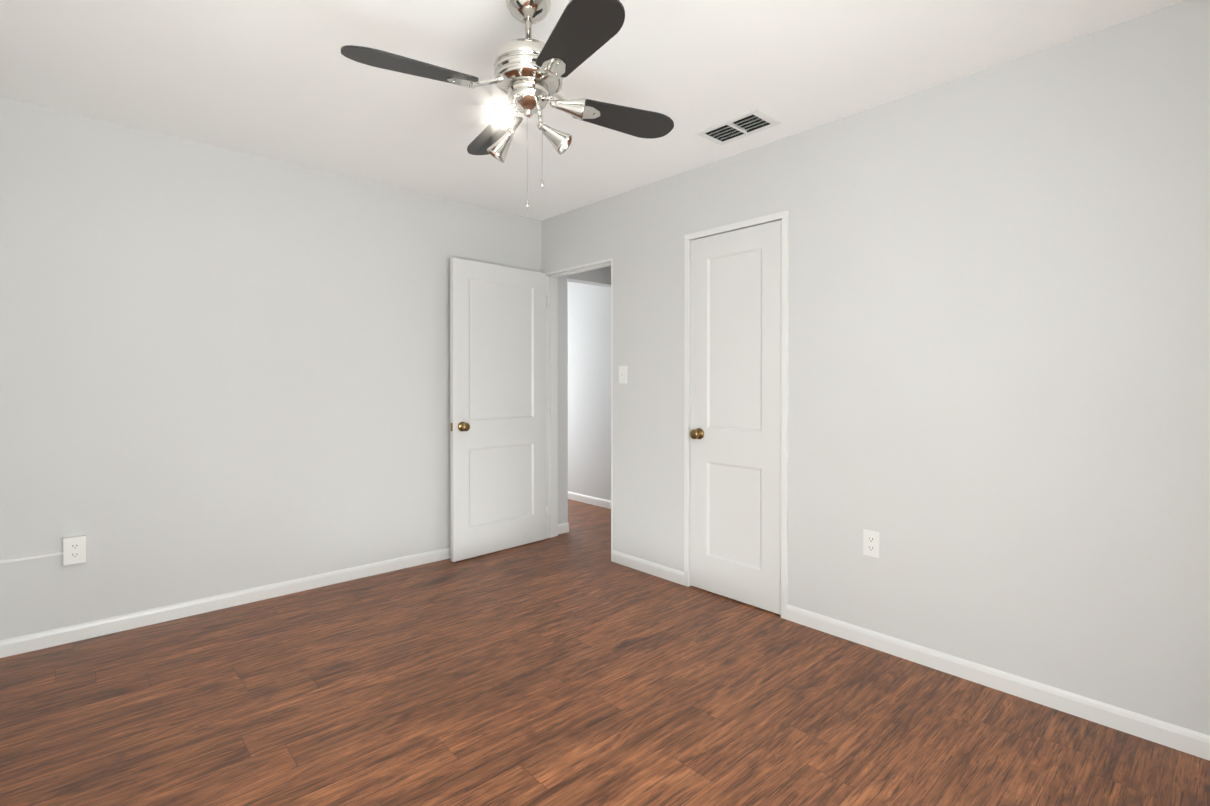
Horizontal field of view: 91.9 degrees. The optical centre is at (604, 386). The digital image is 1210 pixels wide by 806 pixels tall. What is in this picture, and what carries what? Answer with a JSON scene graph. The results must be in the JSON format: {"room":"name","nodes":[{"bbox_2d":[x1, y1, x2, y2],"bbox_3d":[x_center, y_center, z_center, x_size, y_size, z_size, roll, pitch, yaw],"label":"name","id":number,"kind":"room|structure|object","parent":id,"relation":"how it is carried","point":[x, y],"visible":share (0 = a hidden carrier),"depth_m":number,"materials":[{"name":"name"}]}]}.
{"room":"empty bedroom","nodes":[
{"label":"empty bedroom","id":0,"kind":"room"},
{"bbox_2d":[0,98,610,639],"bbox_3d":[-1.282,-0.052,3.866,4.220,2.440,0.120,0,1,-42],"label":"wall","id":1,"kind":"structure","parent":0,"point":[222,370],"depth_m":3.07,"materials":[{"name":"white paint"}]},
{"bbox_2d":[0,535,85,564],"bbox_3d":[-2.559,0.752,2.601,0.376,0.122,0.040,0,1,-42],"label":"electrical outlet","id":2,"kind":"object","parent":1,"relation":"attached to","point":[74,550],"visible":1,"depth_m":2.68,"materials":[{"name":"white plastic"}]},
{"bbox_2d":[0,547,450,657],"bbox_3d":[-1.584,1.134,3.511,2.980,0.074,0.013,0,1,-42],"label":"baseboard","id":3,"kind":"structure","parent":1,"relation":"attached to","point":[59,636],"depth_m":3.04,"materials":[{"name":"white paint"}]},
{"bbox_2d":[558,523,568,533],"bbox_3d":[-0.964,1.116,5.430,0.013,0.074,2.013,0,1,-42],"label":"baseboard","id":4,"kind":"structure","parent":1,"relation":"attached to","point":[563,528],"depth_m":4.65,"materials":[{"name":"white paint"}]},
{"bbox_2d":[568,282,610,500],"bbox_3d":[0.066,-0.069,5.609,0.120,2.440,3.320,0,1,-42],"label":"wall","id":5,"kind":"structure","parent":0,"point":[589,390],"depth_m":5.76,"materials":[{"name":"white paint"}]},
{"bbox_2d":[568,491,610,508],"bbox_3d":[0.010,1.115,5.582,0.013,0.074,3.100,0,1,-42],"label":"baseboard","id":6,"kind":"structure","parent":5,"relation":"attached to","point":[604,503],"depth_m":5.75,"materials":[{"name":"white paint"}]},
{"bbox_2d":[0,0,1185,220],"bbox_3d":[-0.483,-1.315,3.067,4.340,0.100,6.320,0,1,-42],"label":"ceiling","id":7,"kind":"structure","parent":0,"point":[284,80],"depth_m":2.33,"materials":[{"name":"white paint"}]},
{"bbox_2d":[341,0,673,208],"bbox_3d":[-0.247,-0.916,1.892,0.824,0.674,0.824,0,1,17],"label":"fan","id":8,"kind":"object","parent":7,"relation":"hanging from","point":[530,73],"visible":1,"depth_m":1.80,"materials":[{"name":"black wood"}]},
{"bbox_2d":[695,109,780,144],"bbox_3d":[0.643,-1.307,2.849,0.220,0.102,0.350,0,1,-42],"label":"ceiling vent","id":9,"kind":"object","parent":7,"relation":"in","point":[750,122],"visible":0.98,"depth_m":2.85,"materials":[{"name":"white metal"}]},
{"bbox_2d":[0,499,1209,805],"bbox_3d":[-0.483,1.225,3.091,4.340,0.100,6.320,0,1,-42],"label":"floor","id":10,"kind":"structure","parent":0,"point":[574,667],"depth_m":2.13,"materials":[{"name":"brown wood"}]},
{"bbox_2d":[542,0,1209,735],"bbox_3d":[0.938,-0.044,3.034,0.120,2.440,4.100,0,1,-42],"label":"wall","id":11,"kind":"structure","parent":0,"point":[998,388],"depth_m":2.30,"materials":[{"name":"white paint"}]},
{"bbox_2d":[546,258,612,551],"bbox_3d":[-0.164,0.149,4.245,0.120,2.030,0.770,0,1,-42],"label":"door frame","id":12,"kind":"structure","parent":11,"relation":"attached to","point":[552,400],"depth_m":4.50,"materials":[{"name":"white paint"}]},
{"bbox_2d":[450,257,547,561],"bbox_3d":[-0.734,0.150,4.168,0.161,2.015,0.812,1,1,44],"label":"open door","id":13,"kind":"structure","parent":12,"relation":"attached to","point":[498,406],"depth_m":4.12,"materials":[{"name":"white paint"}]},
{"bbox_2d":[619,366,626,382],"bbox_3d":[0.113,-0.082,3.835,0.020,0.116,0.072,0,1,-42],"label":"light switch","id":14,"kind":"object","parent":11,"relation":"attached to","point":[622,374],"visible":1,"depth_m":3.83,"materials":[{"name":"white plastic"}]},
{"bbox_2d":[611,550,683,584],"bbox_3d":[0.258,1.133,3.691,0.013,0.074,0.630,0,1,-42],"label":"baseboard","id":15,"kind":"structure","parent":11,"relation":"attached to","point":[655,569],"depth_m":3.67,"materials":[{"name":"white paint"}]},
{"bbox_2d":[690,220,781,614],"bbox_3d":[0.719,0.156,3.216,0.161,2.020,0.612,0,1,-42],"label":"closet door","id":16,"kind":"structure","parent":11,"relation":"in","point":[735,413],"depth_m":3.19,"materials":[{"name":"white paint"}]},
{"bbox_2d":[684,210,788,618],"bbox_3d":[0.741,0.141,3.243,0.132,2.065,0.670,0,1,-42],"label":"door frame","id":17,"kind":"structure","parent":11,"relation":"attached to","point":[783,216],"depth_m":3.00,"materials":[{"name":"white paint"}]},
{"bbox_2d":[863,529,879,557],"bbox_3d":[1.207,0.710,2.651,0.007,0.116,0.072,0,1,-42],"label":"electrical outlet","id":18,"kind":"object","parent":11,"relation":"attached to","point":[871,543],"visible":1,"depth_m":2.65,"materials":[{"name":"white plastic"}]},
{"bbox_2d":[786,604,1209,760],"bbox_3d":[1.585,1.146,2.236,0.013,0.074,1.970,0,1,-42],"label":"baseboard","id":19,"kind":"structure","parent":11,"relation":"attached to","point":[1182,739],"depth_m":2.23,"materials":[{"name":"white paint"}]}
]}

